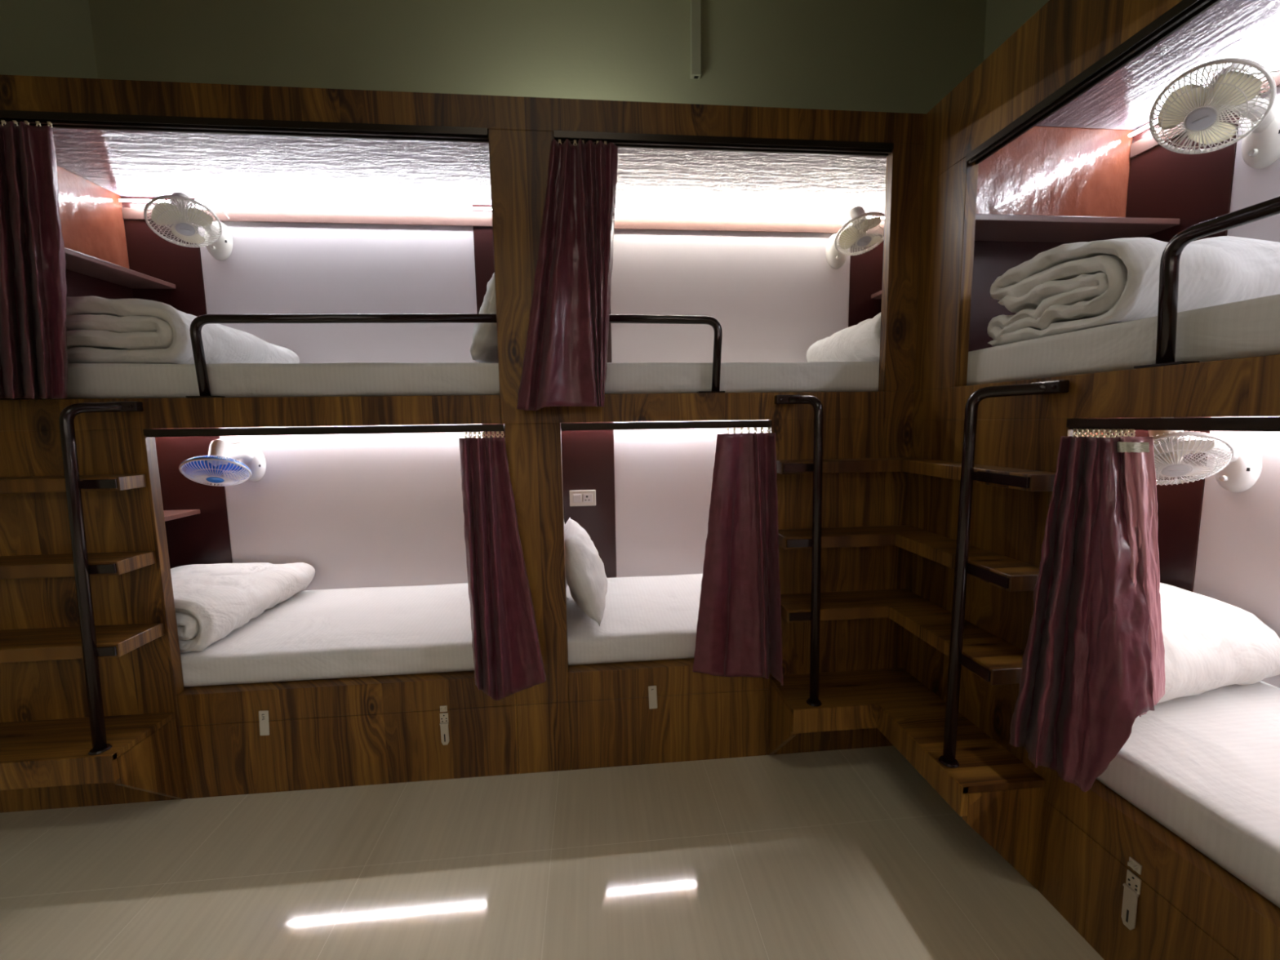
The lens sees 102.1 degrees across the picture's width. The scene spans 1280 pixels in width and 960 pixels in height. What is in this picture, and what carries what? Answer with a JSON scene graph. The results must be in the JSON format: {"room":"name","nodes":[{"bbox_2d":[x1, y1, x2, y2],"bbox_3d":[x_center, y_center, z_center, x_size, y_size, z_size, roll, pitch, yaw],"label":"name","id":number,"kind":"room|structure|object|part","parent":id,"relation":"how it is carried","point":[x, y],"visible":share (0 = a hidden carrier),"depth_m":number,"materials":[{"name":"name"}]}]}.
{"room":"dormitory","nodes":[
{"label":"dormitory","id":0,"kind":"room"},
{"bbox_2d":[0,0,97,78],"bbox_3d":[-2.205,-0.409,0.053,0.100,3.450,4.745,-1,6,-5],"label":"wall","id":1,"kind":"structure","parent":0,"point":[38,37],"depth_m":2.07,"materials":[{"name":"green paint"}]},
{"bbox_2d":[88,0,986,114],"bbox_3d":[-0.308,-0.723,2.646,4.365,3.450,0.100,-1,6,-5],"label":"wall","id":2,"kind":"structure","parent":0,"point":[871,55],"depth_m":2.45,"materials":[{"name":"green paint"}]},
{"bbox_2d":[689,0,701,79],"bbox_3d":[0.266,-2.184,2.472,0.048,0.483,0.033,-1,6,-5],"label":"conduit","id":3,"kind":"object","parent":2,"relation":"attached to","point":[695,5],"visible":1,"depth_m":2.47,"materials":[{"name":"grey"}]},
{"bbox_2d":[0,746,1104,959],"bbox_3d":[-0.061,1.298,0.492,4.365,0.100,4.845,-1,6,-5],"label":"floor","id":4,"kind":"structure","parent":0,"point":[852,854],"depth_m":1.49,"materials":[{"name":"tile"}]},
{"bbox_2d":[0,711,184,799],"bbox_3d":[-1.908,0.982,1.655,0.635,0.324,0.238,-1,6,-5],"label":"platform","id":5,"kind":"object","parent":4,"relation":"on","point":[144,755],"visible":1,"depth_m":1.63,"materials":[{"name":"brown wood"}]},
{"bbox_2d":[58,401,143,755],"bbox_3d":[-1.654,0.287,1.608,0.138,1.057,0.231,-1,6,-5],"label":"ladder","id":6,"kind":"object","parent":5,"relation":"on","point":[82,570],"visible":1,"depth_m":1.56,"materials":[{"name":"black metal"}]},
{"bbox_2d":[0,474,146,493],"bbox_3d":[-1.929,0.014,1.618,0.635,0.042,0.099,-1,6,-5],"label":"step","id":7,"kind":"structure","parent":6,"relation":"attached to","point":[125,482],"depth_m":1.58,"materials":[{"name":"brown wood"}]},
{"bbox_2d":[0,551,155,579],"bbox_3d":[-1.923,0.272,1.627,0.635,0.042,0.137,-1,6,-5],"label":"step","id":8,"kind":"structure","parent":6,"relation":"attached to","point":[46,566],"depth_m":1.60,"materials":[{"name":"brown wood"}]},
{"bbox_2d":[0,622,164,662],"bbox_3d":[-1.918,0.520,1.638,0.635,0.042,0.171,-1,6,-5],"label":"step","id":9,"kind":"structure","parent":6,"relation":"attached to","point":[65,642],"depth_m":1.62,"materials":[{"name":"brown wood"}]},
{"bbox_2d":[0,74,925,813],"bbox_3d":[-0.423,-0.120,2.214,3.788,2.350,0.853,-1,6,-5],"label":"bunk","id":10,"kind":"object","parent":4,"relation":"on","point":[318,225],"visible":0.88,"depth_m":1.97,"materials":[{"name":"brown wood"}]},
{"bbox_3d":[-2.150,-0.203,1.644,0.250,0.099,0.040,-1,6,-5],"label":"rail","id":11,"kind":"part","parent":10,"relation":"part of","materials":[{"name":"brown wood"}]},
{"bbox_3d":[-2.296,-1.043,1.963,0.018,0.405,0.800,-1,6,-5],"label":"panel","id":12,"kind":"part","parent":10,"relation":"part of","materials":[{"name":"orange wood"}]},
{"bbox_3d":[-1.933,0.485,1.740,0.665,1.296,0.040,-1,6,-5],"label":"panel","id":13,"kind":"part","parent":10,"relation":"part of","materials":[{"name":"brown wood"}]},
{"bbox_3d":[-2.289,-0.569,2.016,0.018,0.550,0.800,-1,6,-5],"label":"panel","id":14,"kind":"part","parent":10,"relation":"part of","materials":[{"name":"red laminate"}]},
{"bbox_2d":[64,247,175,288],"bbox_3d":[-2.189,-0.844,1.988,0.189,0.020,0.766,-1,6,-5],"label":"shelf","id":15,"kind":"object","parent":10,"relation":"attached to","point":[78,264],"depth_m":2.14,"materials":[{"name":"red laminate"}]},
{"bbox_2d":[163,509,199,521],"bbox_3d":[-2.174,0.195,2.103,0.189,0.020,0.766,-1,6,-5],"label":"shelf","id":16,"kind":"object","parent":10,"relation":"attached to","point":[169,514],"depth_m":2.41,"materials":[{"name":"red laminate"}]},
{"bbox_2d":[143,192,232,260],"bbox_3d":[-1.921,-1.109,2.217,0.236,0.230,0.312,-1,6,-5],"label":"wall fan","id":17,"kind":"object","parent":10,"relation":"attached to","point":[180,211],"visible":1,"depth_m":2.18,"materials":[{"name":"white plastic"}]},
{"bbox_3d":[-1.948,-1.089,2.124,0.110,0.032,0.086,-27,-19,8],"label":"blade","id":18,"kind":"part","parent":17,"relation":"part of","materials":[{"name":"beige plastic"}]},
{"bbox_3d":[-1.941,-1.054,2.224,0.110,0.032,0.086,-2,-29,-48],"label":"blade","id":19,"kind":"part","parent":17,"relation":"part of","materials":[{"name":"beige plastic"}]},
{"bbox_3d":[-1.859,-1.106,2.181,0.086,0.032,0.110,-17,-20,-20],"label":"blade","id":20,"kind":"part","parent":17,"relation":"part of","materials":[{"name":"beige plastic"}]},
{"bbox_3d":[-1.940,-1.141,2.281,0.052,0.091,0.169,0,6,8],"label":"arm","id":21,"kind":"part","parent":17,"relation":"part of","materials":[{"name":"white plastic"}]},
{"bbox_3d":[-1.935,-1.051,2.344,0.020,0.020,0.012,-1,6,-5],"label":"knob","id":22,"kind":"part","parent":17,"relation":"part of","materials":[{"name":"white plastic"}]},
{"bbox_3d":[-1.929,-1.095,2.359,0.116,0.172,0.033,-1,6,-5],"label":"wall plate","id":23,"kind":"part","parent":17,"relation":"part of","materials":[{"name":"white plastic"}]},
{"bbox_2d":[178,439,266,486],"bbox_3d":[-1.868,-0.076,2.326,0.247,0.213,0.329,-1,6,-5],"label":"wall fan","id":24,"kind":"object","parent":10,"relation":"attached to","point":[220,457],"visible":1,"depth_m":2.29,"materials":[{"name":"white plastic"}]},
{"bbox_3d":[-1.903,-0.050,2.231,0.110,0.032,0.086,-20,-24,19],"label":"blade","id":25,"kind":"part","parent":24,"relation":"part of","materials":[{"name":"blue plastic"}]},
{"bbox_3d":[-1.803,-0.053,2.268,0.086,0.032,0.110,-8,-23,-8],"label":"blade","id":26,"kind":"part","parent":24,"relation":"part of","materials":[{"name":"blue plastic"}]},
{"bbox_3d":[-1.871,-0.113,2.394,0.053,0.070,0.181,0,6,6],"label":"arm","id":27,"kind":"part","parent":24,"relation":"part of","materials":[{"name":"white plastic"}]},
{"bbox_3d":[-1.861,-0.078,2.476,0.116,0.172,0.033,-1,6,-5],"label":"wall plate","id":28,"kind":"part","parent":24,"relation":"part of","materials":[{"name":"white plastic"}]},
{"bbox_2d":[0,110,488,142],"bbox_3d":[-1.266,-1.108,1.623,1.547,0.026,0.040,-1,6,-5],"label":"curtain rod","id":29,"kind":"object","parent":10,"relation":"attached to","point":[58,119],"visible":0.84,"depth_m":1.62,"materials":[{"name":"brown metal"}]},
{"bbox_2d":[0,120,67,399],"bbox_3d":[-1.891,-0.661,1.546,0.265,0.834,0.118,-1,6,-5],"label":"curtain","id":30,"kind":"object","parent":29,"relation":"hanging from","point":[33,354],"visible":1,"depth_m":1.56,"materials":[{"name":"red fabric"}]},
{"bbox_3d":[-1.254,-0.226,1.726,1.551,0.099,0.040,-1,6,-5],"label":"rail","id":31,"kind":"part","parent":10,"relation":"part of","materials":[{"name":"brown wood"}]},
{"bbox_2d":[10,362,499,399],"bbox_3d":[-1.352,-0.378,2.112,1.837,0.120,0.774,-1,6,-5],"label":"mattress","id":32,"kind":"object","parent":10,"relation":"on","point":[85,380],"visible":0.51,"depth_m":1.75,"materials":[{"name":"white fabric"}]},
{"bbox_2d":[66,296,299,364],"bbox_3d":[-1.889,-0.532,2.036,0.690,0.216,0.719,-1,6,-5],"label":"quilt","id":33,"kind":"object","parent":32,"relation":"on","point":[100,330],"visible":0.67,"depth_m":1.72,"materials":[{"name":"fabric"}]},
{"bbox_2d":[469,272,498,363],"bbox_3d":[-0.563,-0.627,2.091,0.190,0.339,0.503,-2,6,-7],"label":"pillow","id":34,"kind":"object","parent":32,"relation":"on","point":[484,346],"visible":0.3,"depth_m":1.87,"materials":[{"name":"fabric"}]},
{"bbox_3d":[-1.368,-1.260,2.027,1.852,0.015,0.800,-1,6,-5],"label":"ceiling panel","id":35,"kind":"part","parent":10,"relation":"part of","materials":[{"name":"white paint"}]},
{"bbox_2d":[142,423,505,437],"bbox_3d":[-1.040,-0.167,1.747,1.144,0.026,0.040,-1,6,-5],"label":"curtain rod","id":36,"kind":"object","parent":10,"relation":"attached to","point":[447,428],"visible":0.9,"depth_m":1.73,"materials":[{"name":"brown metal"}]},
{"bbox_2d":[458,431,546,700],"bbox_3d":[-0.471,0.310,1.784,0.269,0.950,0.122,-1,6,-5],"label":"curtain","id":37,"kind":"object","parent":36,"relation":"hanging from","point":[508,660],"visible":1,"depth_m":1.79,"materials":[{"name":"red fabric"}]},
{"bbox_2d":[180,582,474,687],"bbox_3d":[-1.337,0.630,2.223,1.837,0.114,0.774,-1,6,-5],"label":"mattress","id":38,"kind":"object","parent":10,"relation":"on","point":[394,630],"visible":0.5,"depth_m":1.95,"materials":[{"name":"white fabric"}]},
{"bbox_2d":[170,562,315,652],"bbox_3d":[-1.893,0.482,2.152,0.697,0.209,0.727,-1,6,-5],"label":"quilt","id":39,"kind":"object","parent":38,"relation":"on","point":[211,602],"visible":0.59,"depth_m":2.06,"materials":[{"name":"fabric"}]},
{"bbox_3d":[-1.403,-0.828,2.465,1.227,0.940,0.020,-1,6,-5],"label":"wall panel","id":40,"kind":"part","parent":10,"relation":"part of","materials":[{"name":"white paint"}]},
{"bbox_2d":[185,313,496,397],"bbox_3d":[-0.983,-0.417,1.731,0.997,0.273,0.040,-1,6,-5],"label":"guard rail","id":41,"kind":"object","parent":10,"relation":"attached to","point":[197,324],"visible":0.92,"depth_m":1.70,"materials":[{"name":"black metal"}]},
{"bbox_3d":[-1.431,-0.274,1.705,0.095,0.005,0.040,-1,6,-5],"label":"plate","id":42,"kind":"part","parent":41,"relation":"part of","materials":[{"name":"black paint"}]},
{"bbox_3d":[-1.024,0.973,1.879,1.146,0.270,0.040,-1,6,-5],"label":"storage panel","id":43,"kind":"part","parent":10,"relation":"part of","materials":[{"name":"brown wood"}]},
{"bbox_3d":[-1.389,0.172,2.575,1.227,0.951,0.020,-1,6,-5],"label":"wall panel","id":44,"kind":"part","parent":10,"relation":"part of","materials":[{"name":"white paint"}]},
{"bbox_2d":[568,489,595,506],"bbox_3d":[-0.293,0.093,2.649,0.134,0.082,0.015,-1,6,-5],"label":"switch plate","id":45,"kind":"object","parent":10,"relation":"attached to","point":[580,497],"visible":1,"depth_m":2.65,"materials":[{"name":"white plastic"}]},
{"bbox_2d":[582,493,592,502],"bbox_3d":[-0.269,0.093,2.648,0.051,0.046,0.003,-1,6,-5],"label":"socket","id":46,"kind":"object","parent":45,"relation":"attached to","point":[586,498],"depth_m":2.65,"materials":[{"name":"white plastic"}]},
{"bbox_2d":[565,573,702,665],"bbox_3d":[0.528,0.584,2.394,1.840,0.114,0.775,-1,6,-5],"label":"mattress","id":47,"kind":"object","parent":10,"relation":"on","point":[645,618],"visible":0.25,"depth_m":2.08,"materials":[{"name":"white fabric"}]},
{"bbox_2d":[564,517,607,626],"bbox_3d":[-0.242,0.367,2.200,0.203,0.339,0.507,-1,6,-1],"label":"pillow","id":48,"kind":"object","parent":47,"relation":"on","point":[586,579],"visible":0.88,"depth_m":1.99,"materials":[{"name":"fabric"}]},
{"bbox_2d":[560,420,771,431],"bbox_3d":[0.098,-0.195,1.851,0.753,0.026,0.040,-1,6,-5],"label":"curtain rod","id":49,"kind":"object","parent":10,"relation":"attached to","point":[731,424],"visible":0.95,"depth_m":1.83,"materials":[{"name":"brown metal"}]},
{"bbox_2d":[692,426,783,685],"bbox_3d":[0.341,0.282,1.837,0.305,0.928,0.162,-1,6,-5],"label":"curtain","id":50,"kind":"object","parent":49,"relation":"hanging from","point":[739,630],"visible":1,"depth_m":1.87,"materials":[{"name":"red fabric"}]},
{"bbox_2d":[608,314,724,393],"bbox_3d":[0.013,-0.443,1.822,0.575,0.275,0.040,-1,6,-5],"label":"guard rail","id":51,"kind":"object","parent":10,"relation":"attached to","point":[713,322],"visible":0.9,"depth_m":1.82,"materials":[{"name":"black metal"}]},
{"bbox_3d":[0.254,-0.315,1.859,0.095,0.005,0.040,-1,6,-5],"label":"plate","id":52,"kind":"part","parent":51,"relation":"part of","materials":[{"name":"black paint"}]},
{"bbox_3d":[0.114,0.945,1.983,0.755,0.270,0.040,-1,6,-5],"label":"storage panel","id":53,"kind":"part","parent":10,"relation":"part of","materials":[{"name":"brown wood"}]},
{"bbox_3d":[0.483,0.126,2.747,1.232,0.951,0.020,-1,6,-5],"label":"wall panel","id":54,"kind":"part","parent":10,"relation":"part of","materials":[{"name":"white paint"}]},
{"bbox_3d":[0.310,-0.264,1.870,1.173,0.099,0.040,-1,6,-5],"label":"rail","id":55,"kind":"part","parent":10,"relation":"part of","materials":[{"name":"brown wood"}]},
{"bbox_2d":[553,130,893,156],"bbox_3d":[0.298,-1.147,1.766,1.169,0.026,0.040,-1,6,-5],"label":"curtain rod","id":56,"kind":"object","parent":10,"relation":"attached to","point":[638,140],"visible":0.87,"depth_m":1.76,"materials":[{"name":"brown metal"}]},
{"bbox_2d":[516,138,617,410],"bbox_3d":[-0.242,-0.675,1.697,0.359,0.886,0.125,-1,6,-5],"label":"curtain","id":57,"kind":"object","parent":56,"relation":"hanging from","point":[565,360],"visible":1,"depth_m":1.71,"materials":[{"name":"red fabric"}]},
{"bbox_3d":[0.467,-0.874,2.637,1.235,0.940,0.020,-1,6,-5],"label":"wall panel","id":58,"kind":"part","parent":10,"relation":"part of","materials":[{"name":"white paint"}]},
{"bbox_2d":[604,361,879,394],"bbox_3d":[0.513,-0.423,2.283,1.840,0.118,0.774,-1,6,-5],"label":"mattress","id":59,"kind":"object","parent":10,"relation":"on","point":[814,376],"visible":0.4,"depth_m":1.89,"materials":[{"name":"white fabric"}]},
{"bbox_2d":[806,312,880,362],"bbox_3d":[0.971,-0.591,2.280,0.230,0.196,0.674,-1,6,-5],"label":"quilt","id":60,"kind":"object","parent":59,"relation":"on","point":[860,342],"visible":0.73,"depth_m":2.16,"materials":[{"name":"fabric"}]},
{"bbox_3d":[0.502,-1.306,2.199,1.855,0.015,0.800,-1,6,-5],"label":"ceiling panel","id":61,"kind":"part","parent":10,"relation":"part of","materials":[{"name":"white paint"}]},
{"bbox_3d":[0.752,0.419,1.986,0.540,1.296,0.040,-1,6,-5],"label":"panel","id":62,"kind":"part","parent":10,"relation":"part of","materials":[{"name":"brown wood"}]},
{"bbox_2d":[825,205,884,268],"bbox_3d":[1.037,-1.183,2.479,0.248,0.235,0.332,-1,6,-5],"label":"wall fan","id":63,"kind":"object","parent":10,"relation":"attached to","point":[837,252],"visible":0.88,"depth_m":2.43,"materials":[{"name":"white plastic"}]},
{"bbox_3d":[1.006,-1.167,2.628,0.116,0.172,0.033,-1,6,-5],"label":"wall plate","id":64,"kind":"part","parent":63,"relation":"part of","materials":[{"name":"white plastic"}]},
{"bbox_3d":[1.020,-1.215,2.543,0.052,0.095,0.185,-2,6,-11],"label":"arm","id":65,"kind":"part","parent":63,"relation":"part of","materials":[{"name":"white plastic"}]},
{"bbox_3d":[0.985,-1.141,2.445,0.086,0.032,0.110,-5,-20,0],"label":"blade","id":66,"kind":"part","parent":63,"relation":"part of","materials":[{"name":"beige plastic"}]},
{"bbox_3d":[1.089,-1.141,2.467,0.110,0.032,0.086,-16,-23,28],"label":"blade","id":67,"kind":"part","parent":63,"relation":"part of","materials":[{"name":"beige plastic"}]},
{"bbox_3d":[1.054,-1.174,2.372,0.110,0.032,0.086,7,-23,-28],"label":"blade","id":68,"kind":"part","parent":63,"relation":"part of","materials":[{"name":"beige plastic"}]},
{"bbox_2d":[871,290,881,298],"bbox_3d":[1.332,-0.911,2.313,0.199,0.020,0.766,-1,6,-5],"label":"shelf","id":69,"kind":"object","parent":10,"relation":"attached to","point":[874,295],"depth_m":2.65,"materials":[{"name":"red laminate"}]},
{"bbox_3d":[0.953,-0.280,1.929,0.117,0.099,0.040,-1,6,-5],"label":"rail","id":70,"kind":"part","parent":10,"relation":"part of","materials":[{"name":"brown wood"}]},
{"bbox_3d":[0.946,-0.753,1.877,0.117,0.853,0.040,-1,6,-5],"label":"corner post","id":71,"kind":"part","parent":10,"relation":"part of","materials":[{"name":"brown wood"}]},
{"bbox_2d":[768,667,1044,888],"bbox_3d":[0.793,0.938,1.700,0.534,0.324,0.644,-1,6,-5],"label":"platform","id":72,"kind":"object","parent":4,"relation":"on","point":[995,793],"visible":1,"depth_m":1.59,"materials":[{"name":"brown wood"}]},
{"bbox_2d":[774,395,823,706],"bbox_3d":[0.565,0.232,1.811,0.128,1.057,0.231,-1,6,-5],"label":"ladder","id":73,"kind":"object","parent":72,"relation":"on","point":[814,615],"visible":1,"depth_m":1.76,"materials":[{"name":"black metal"}]},
{"bbox_2d":[777,524,1039,591],"bbox_3d":[0.783,0.233,1.623,0.534,0.042,0.644,-1,6,-5],"label":"step","id":74,"kind":"structure","parent":73,"relation":"attached to","point":[1023,576],"depth_m":1.72,"materials":[{"name":"brown wood"}]},
{"bbox_2d":[938,379,1069,767],"bbox_3d":[0.955,0.269,1.425,0.231,1.057,0.204,-1,6,-5],"label":"ladder","id":75,"kind":"object","parent":72,"relation":"on","point":[962,567],"visible":1,"depth_m":1.45,"materials":[{"name":"black metal"}]},
{"bbox_2d":[780,588,1024,684],"bbox_3d":[0.787,0.479,1.650,0.534,0.042,0.644,-1,6,-5],"label":"step","id":76,"kind":"structure","parent":75,"relation":"attached to","point":[931,623],"depth_m":1.73,"materials":[{"name":"brown wood"}]},
{"bbox_2d":[776,457,1055,491],"bbox_3d":[0.779,-0.022,1.594,0.534,0.042,0.644,-1,6,-5],"label":"step","id":77,"kind":"structure","parent":75,"relation":"attached to","point":[1040,481],"depth_m":1.74,"materials":[{"name":"brown wood"}]},
{"bbox_2d":[902,0,1279,959],"bbox_3d":[1.562,0.037,0.536,0.853,2.350,2.980,-1,6,-5],"label":"bunk","id":78,"kind":"object","parent":4,"relation":"on","point":[1094,169],"visible":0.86,"depth_m":1.57,"materials":[{"name":"brown laminate"}]},
{"bbox_3d":[1.035,-0.673,1.784,0.040,0.713,0.257,-1,6,-5],"label":"corner post","id":79,"kind":"part","parent":78,"relation":"part of","materials":[{"name":"brown wood"}]},
{"bbox_3d":[1.070,0.450,1.700,0.040,1.288,0.672,-1,6,-5],"label":"panel","id":80,"kind":"part","parent":78,"relation":"part of","materials":[{"name":"brown wood"}]},
{"bbox_3d":[1.444,-0.616,1.950,0.799,0.550,0.018,-1,6,-5],"label":"panel","id":81,"kind":"part","parent":78,"relation":"part of","materials":[{"name":"purple laminate"}]},
{"bbox_3d":[1.437,-1.090,1.897,0.799,0.405,0.018,-1,6,-5],"label":"panel","id":82,"kind":"part","parent":78,"relation":"part of","materials":[{"name":"orange wood"}]},
{"bbox_3d":[1.116,1.000,1.350,0.040,0.270,0.149,-1,6,-5],"label":"storage post","id":83,"kind":"part","parent":78,"relation":"part of","materials":[{"name":"brown wood"}]},
{"bbox_2d":[974,213,1179,242],"bbox_3d":[1.442,-0.877,1.813,0.766,0.020,0.189,-1,6,-5],"label":"shelf","id":84,"kind":"object","parent":78,"relation":"attached to","point":[989,228],"depth_m":1.77,"materials":[{"name":"red laminate"}]},
{"bbox_2d":[965,0,1222,164],"bbox_3d":[1.109,-0.916,0.845,0.040,0.026,1.559,-1,6,-5],"label":"curtain rod","id":85,"kind":"object","parent":78,"relation":"attached to","point":[1184,12],"visible":1,"depth_m":1.20,"materials":[{"name":"brown metal"}]},
{"bbox_3d":[1.451,-0.096,2.007,0.799,0.495,0.018,-1,6,-5],"label":"panel","id":86,"kind":"part","parent":78,"relation":"part of","materials":[{"name":"brown wood"}]},
{"bbox_3d":[1.168,-0.119,0.481,0.040,0.107,2.980,-1,6,-5],"label":"rail","id":87,"kind":"part","parent":78,"relation":"part of","materials":[{"name":"brown wood"}]},
{"bbox_2d":[966,293,1279,386],"bbox_3d":[1.521,-0.301,1.045,0.773,0.120,1.828,-1,6,-5],"label":"mattress","id":88,"kind":"object","parent":78,"relation":"on","point":[1248,328],"visible":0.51,"depth_m":1.18,"materials":[{"name":"white fabric"}]},
{"bbox_2d":[987,235,1279,346],"bbox_3d":[1.461,-0.527,1.447,0.717,0.239,0.505,-1,6,-5],"label":"quilt","id":89,"kind":"object","parent":88,"relation":"on","point":[1068,287],"visible":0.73,"depth_m":1.26,"materials":[{"name":"fabric"}]},
{"bbox_3d":[1.521,-1.183,0.949,0.800,0.015,1.850,-1,6,-5],"label":"ceiling panel","id":90,"kind":"part","parent":78,"relation":"part of","materials":[{"name":"grey laminate"}]},
{"bbox_3d":[1.170,1.062,0.782,0.040,0.270,0.997,-1,6,-5],"label":"storage panel","id":91,"kind":"part","parent":78,"relation":"part of","materials":[{"name":"brown wood"}]},
{"bbox_2d":[1066,416,1279,431],"bbox_3d":[1.140,-0.079,0.730,0.040,0.026,1.144,-1,6,-5],"label":"curtain rod","id":92,"kind":"object","parent":78,"relation":"attached to","point":[1269,424],"visible":0.85,"depth_m":1.04,"materials":[{"name":"brown metal"}]},
{"bbox_2d":[1008,428,1165,791],"bbox_3d":[1.012,0.309,1.182,0.232,0.844,0.248,-3,7,-17],"label":"curtain","id":93,"kind":"object","parent":92,"relation":"hanging from","point":[1093,663],"visible":1,"depth_m":1.16,"materials":[{"name":"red fabric"}]},
{"bbox_2d":[1096,680,1279,907],"bbox_3d":[1.535,0.706,1.156,0.774,0.114,1.828,-1,6,-5],"label":"mattress","id":94,"kind":"object","parent":78,"relation":"on","point":[1205,766],"visible":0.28,"depth_m":1.18,"materials":[{"name":"white fabric"}]},
{"bbox_2d":[1156,582,1279,703],"bbox_3d":[1.503,0.460,1.671,0.618,0.260,0.597,-3,7,-17],"label":"pillow","id":95,"kind":"object","parent":94,"relation":"on","point":[1210,643],"visible":0.24,"depth_m":1.44,"materials":[{"name":"fabric"}]},
{"bbox_2d":[1133,195,1279,368],"bbox_3d":[1.149,-0.330,0.630,0.040,0.280,0.998,-1,6,-5],"label":"guard rail","id":96,"kind":"object","parent":78,"relation":"attached to","point":[1169,271],"visible":0.95,"depth_m":1.07,"materials":[{"name":"black metal"}]},
{"bbox_3d":[1.109,-0.243,1.092,0.040,0.005,0.095,-1,6,-5],"label":"plate","id":97,"kind":"part","parent":96,"relation":"part of","materials":[{"name":"black paint"}]},
{"bbox_2d":[1147,417,1266,492],"bbox_3d":[1.684,-0.073,1.571,0.376,0.239,0.211,-1,6,-5],"label":"wall fan","id":98,"kind":"object","parent":78,"relation":"attached to","point":[1237,466],"visible":0.71,"depth_m":1.56,"materials":[{"name":"white plastic"}]},
{"bbox_3d":[1.562,-0.060,1.600,0.086,0.032,0.110,8,-32,21],"label":"blade","id":99,"kind":"part","parent":98,"relation":"part of","materials":[{"name":"white plastic"}]},
{"bbox_3d":[1.664,-0.033,1.583,0.110,0.032,0.086,-14,-44,45],"label":"blade","id":100,"kind":"part","parent":98,"relation":"part of","materials":[{"name":"white plastic"}]},
{"bbox_3d":[1.612,-0.095,1.513,0.110,0.032,0.086,23,-30,-5],"label":"blade","id":101,"kind":"part","parent":98,"relation":"part of","materials":[{"name":"white plastic"}]},
{"bbox_3d":[1.747,-0.105,1.611,0.233,0.102,0.053,-1,6,1],"label":"arm","id":102,"kind":"part","parent":98,"relation":"part of","materials":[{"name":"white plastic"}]},
{"bbox_3d":[1.833,-0.005,1.626,0.012,0.020,0.020,-1,6,-5],"label":"knob","id":103,"kind":"part","parent":98,"relation":"part of","materials":[{"name":"white plastic"}]},
{"bbox_3d":[1.852,-0.046,1.615,0.033,0.172,0.116,-1,6,-5],"label":"wall plate","id":104,"kind":"part","parent":98,"relation":"part of","materials":[{"name":"white plastic"}]},
{"bbox_2d":[1148,57,1279,168],"bbox_3d":[1.668,-1.033,1.439,0.384,0.237,0.246,-1,6,-5],"label":"wall fan","id":105,"kind":"object","parent":78,"relation":"attached to","point":[1234,89],"visible":1,"depth_m":1.43,"materials":[{"name":"white plastic"}]},
{"bbox_3d":[1.530,-1.054,1.466,0.086,0.032,0.110,38,-9,18],"label":"blade","id":106,"kind":"part","parent":105,"relation":"part of","materials":[{"name":"beige plastic"}]},
{"bbox_3d":[1.611,-0.986,1.457,0.110,0.032,0.086,32,-12,47],"label":"blade","id":107,"kind":"part","parent":105,"relation":"part of","materials":[{"name":"beige plastic"}]},
{"bbox_3d":[1.573,-1.035,1.371,0.110,0.032,0.086,43,-9,-12],"label":"blade","id":108,"kind":"part","parent":105,"relation":"part of","materials":[{"name":"beige plastic"}]},
{"bbox_3d":[1.735,-1.066,1.479,0.240,0.102,0.057,-3,7,-19],"label":"arm","id":109,"kind":"part","parent":105,"relation":"part of","materials":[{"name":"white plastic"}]},
{"bbox_3d":[1.818,-0.971,1.534,0.012,0.020,0.020,-1,6,-5],"label":"knob","id":110,"kind":"part","parent":105,"relation":"part of","materials":[{"name":"white plastic"}]},
{"bbox_3d":[1.837,-1.012,1.523,0.033,0.172,0.116,-1,6,-5],"label":"wall plate","id":111,"kind":"part","parent":105,"relation":"part of","materials":[{"name":"white plastic"}]},
{"bbox_3d":[1.933,0.284,1.121,0.020,0.951,1.235,-1,6,-5],"label":"wall panel","id":112,"kind":"part","parent":78,"relation":"part of","materials":[{"name":"white paint"}]},
{"bbox_3d":[1.918,-0.716,1.015,0.020,0.940,1.245,-1,6,-5],"label":"wall panel","id":113,"kind":"part","parent":78,"relation":"part of","materials":[{"name":"white paint"}]},
{"bbox_2d":[983,0,1048,60],"bbox_3d":[2.041,-0.513,0.443,0.100,3.450,4.745,-1,6,-5],"label":"wall","id":114,"kind":"structure","parent":0,"point":[1004,18],"depth_m":2.50,"materials":[{"name":"green paint"}]}
]}

